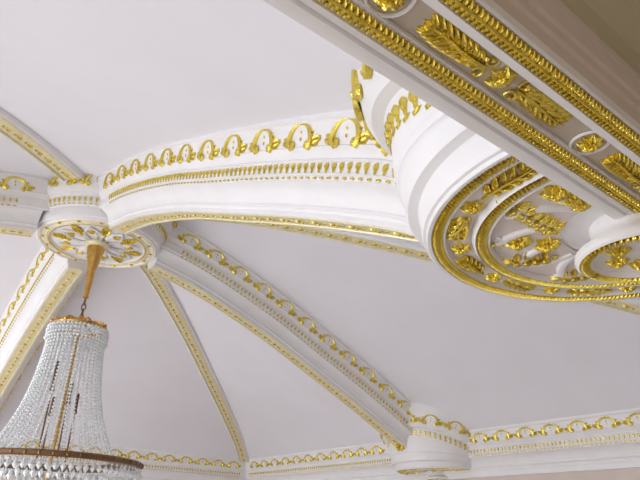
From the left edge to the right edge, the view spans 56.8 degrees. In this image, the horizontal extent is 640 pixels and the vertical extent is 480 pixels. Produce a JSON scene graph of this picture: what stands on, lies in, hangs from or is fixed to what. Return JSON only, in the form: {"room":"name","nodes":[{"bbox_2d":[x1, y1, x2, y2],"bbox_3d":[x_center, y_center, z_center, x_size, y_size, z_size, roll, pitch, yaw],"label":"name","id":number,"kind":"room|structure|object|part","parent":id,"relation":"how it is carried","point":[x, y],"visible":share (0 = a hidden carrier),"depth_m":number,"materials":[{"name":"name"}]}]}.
{"room":"ballroom","nodes":[
{"label":"ballroom","id":0,"kind":"room"},
{"bbox_2d":[2,476,59,479],"bbox_3d":[-4.776,3.649,7.335,9.200,2.960,0.150,21,-32,-34],"label":"wall","id":1,"kind":"structure","parent":0,"point":[20,478],"depth_m":8.05,"materials":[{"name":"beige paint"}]},
{"bbox_2d":[0,435,245,479],"bbox_3d":[-4.656,2.718,7.662,8.980,0.515,0.240,21,-32,-34],"label":"crown molding","id":2,"kind":"structure","parent":1,"relation":"attached to","point":[158,465],"depth_m":9.21,"materials":[{"name":"white paint"}]},
{"bbox_2d":[0,0,639,458],"bbox_3d":[-1.969,0.383,5.128,8.640,1.700,8.386,21,-32,-34],"label":"ceiling","id":3,"kind":"structure","parent":0,"point":[105,83],"depth_m":5.54,"materials":[{"name":"white paint"}]},
{"bbox_2d":[0,170,49,236],"bbox_3d":[-3.803,-0.129,3.917,3.540,1.890,0.524,21,-32,-34],"label":"rib","id":4,"kind":"object","parent":3,"relation":"attached to","point":[24,198],"visible":1,"depth_m":4.94,"materials":[{"name":"white paint"}]},
{"bbox_2d":[0,107,84,181],"bbox_3d":[-2.398,-1.045,2.321,0.230,1.751,5.402,-2,-27,6],"label":"rib","id":5,"kind":"object","parent":3,"relation":"attached to","point":[11,127],"visible":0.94,"depth_m":4.47,"materials":[{"name":"white paint"}]},
{"bbox_2d":[0,245,86,410],"bbox_3d":[-3.385,1.242,6.661,0.524,1.890,3.345,21,-32,-34],"label":"rib","id":6,"kind":"object","parent":3,"relation":"attached to","point":[51,279],"visible":0.88,"depth_m":6.32,"materials":[{"name":"white paint"}]},
{"bbox_2d":[34,174,176,267],"bbox_3d":[-2.037,-0.141,5.538,1.351,0.480,1.351,-10,-28,21],"label":"rosette","id":7,"kind":"object","parent":3,"relation":"attached to","point":[74,216],"visible":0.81,"depth_m":5.23,"materials":[{"name":"white paint"}]},
{"bbox_2d":[0,238,143,479],"bbox_3d":[-2.066,1.092,4.886,1.397,2.380,1.397,-19,-33,36],"label":"chandelier","id":8,"kind":"object","parent":7,"relation":"hanging from","point":[96,248],"visible":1,"depth_m":4.73,"materials":[{"name":"clear glass"}]},
{"bbox_3d":[-2.071,1.280,4.793,0.037,1.270,0.037,9,-27,-14],"label":"stem","id":9,"kind":"part","parent":8,"relation":"part of","materials":[{"name":"gold metal"}]},
{"bbox_2d":[0,457,136,479],"bbox_3d":[-2.088,1.948,4.462,1.370,0.469,1.364,21,-32,-34],"label":"chandelier","id":10,"kind":"object","parent":8,"relation":"on","point":[128,469],"depth_m":4.17,"materials":[{"name":"clear glass"}]},
{"bbox_3d":[-2.056,0.708,5.077,0.463,0.132,0.463,-13,-30,26],"label":"crown","id":11,"kind":"part","parent":8,"relation":"part of","materials":[{"name":"gold metal"}]},
{"bbox_2d":[139,263,249,462],"bbox_3d":[-1.613,1.811,8.037,0.230,1.751,5.246,-2,-27,8],"label":"rib","id":12,"kind":"object","parent":3,"relation":"attached to","point":[161,286],"visible":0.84,"depth_m":7.91,"materials":[{"name":"white paint"}]},
{"bbox_2d":[98,110,417,241],"bbox_3d":[-0.641,-0.216,3.579,0.524,1.890,3.540,21,-32,-34],"label":"rib","id":13,"kind":"object","parent":3,"relation":"attached to","point":[323,170],"visible":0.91,"depth_m":2.76,"materials":[{"name":"white paint"}]},
{"bbox_2d":[147,223,412,450],"bbox_3d":[-0.299,1.197,6.410,3.540,1.890,0.524,21,-32,-34],"label":"rib","id":14,"kind":"object","parent":3,"relation":"attached to","point":[188,260],"visible":1,"depth_m":6.26,"materials":[{"name":"white paint"}]},
{"bbox_2d":[203,220,639,315],"bbox_3d":[1.199,0.317,4.880,5.402,1.751,0.230,-2,-27,6],"label":"rib","id":15,"kind":"object","parent":3,"relation":"attached to","point":[632,306],"visible":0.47,"depth_m":5.09,"materials":[{"name":"white paint"}]},
{"bbox_2d":[380,403,471,479],"bbox_3d":[1.234,2.423,7.126,0.867,0.840,1.429,21,-32,-34],"label":"boss","id":16,"kind":"object","parent":3,"relation":"attached to","point":[437,442],"visible":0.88,"depth_m":6.75,"materials":[{"name":"white paint"}]},
{"bbox_2d":[350,63,639,302],"bbox_3d":[0.624,-0.229,1.811,1.429,0.840,0.867,21,-32,-34],"label":"boss","id":17,"kind":"object","parent":3,"relation":"attached to","point":[494,224],"visible":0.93,"depth_m":1.48,"materials":[{"name":"white paint"}]},
{"bbox_2d":[449,468,639,479],"bbox_3d":[2.714,2.876,5.387,0.150,2.960,12.500,21,-32,-34],"label":"wall","id":18,"kind":"structure","parent":0,"point":[629,473],"depth_m":5.78,"materials":[{"name":"beige paint"}]},
{"bbox_2d":[245,407,639,479],"bbox_3d":[1.409,2.592,7.093,0.240,0.515,8.730,21,-32,-34],"label":"crown molding","id":19,"kind":"structure","parent":18,"relation":"attached to","point":[609,440],"depth_m":6.31,"materials":[{"name":"white paint"}]},
{"bbox_3d":[0.852,-0.436,1.597,8.900,0.760,0.170,21,-32,-34],"label":"wall","id":20,"kind":"structure","parent":0,"visible":0},
{"bbox_2d":[263,0,639,219],"bbox_3d":[0.847,-0.066,1.409,8.860,0.066,0.202,21,-32,-34],"label":"soffit beam","id":21,"kind":"structure","parent":20,"relation":"attached to","point":[471,61],"depth_m":1.00,"materials":[{"name":"white paint"}]},
{"bbox_3d":[0.102,-0.350,0.853,0.080,0.004,0.080,21,-32,-34],"label":"rosette frame","id":22,"kind":"part","parent":21,"relation":"part of","materials":[{"name":"white paint"}]},
{"bbox_3d":[0.527,-0.189,1.156,0.080,0.004,0.080,21,-32,-34],"label":"rosette frame","id":23,"kind":"part","parent":21,"relation":"part of","materials":[{"name":"white paint"}]},
{"bbox_2d":[493,0,639,123],"bbox_3d":[0.916,-0.163,1.363,8.900,0.155,0.018,21,-32,-34],"label":"trim","id":24,"kind":"structure","parent":20,"relation":"attached to","point":[552,22],"depth_m":1.03,"materials":[{"name":"beige paint"}]},
{"bbox_2d":[560,0,639,74],"bbox_3d":[1.001,-0.372,1.354,8.900,0.215,0.253,21,-32,-34],"label":"trim","id":25,"kind":"structure","parent":20,"relation":"attached to","point":[616,22],"depth_m":1.16,"materials":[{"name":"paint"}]}
]}

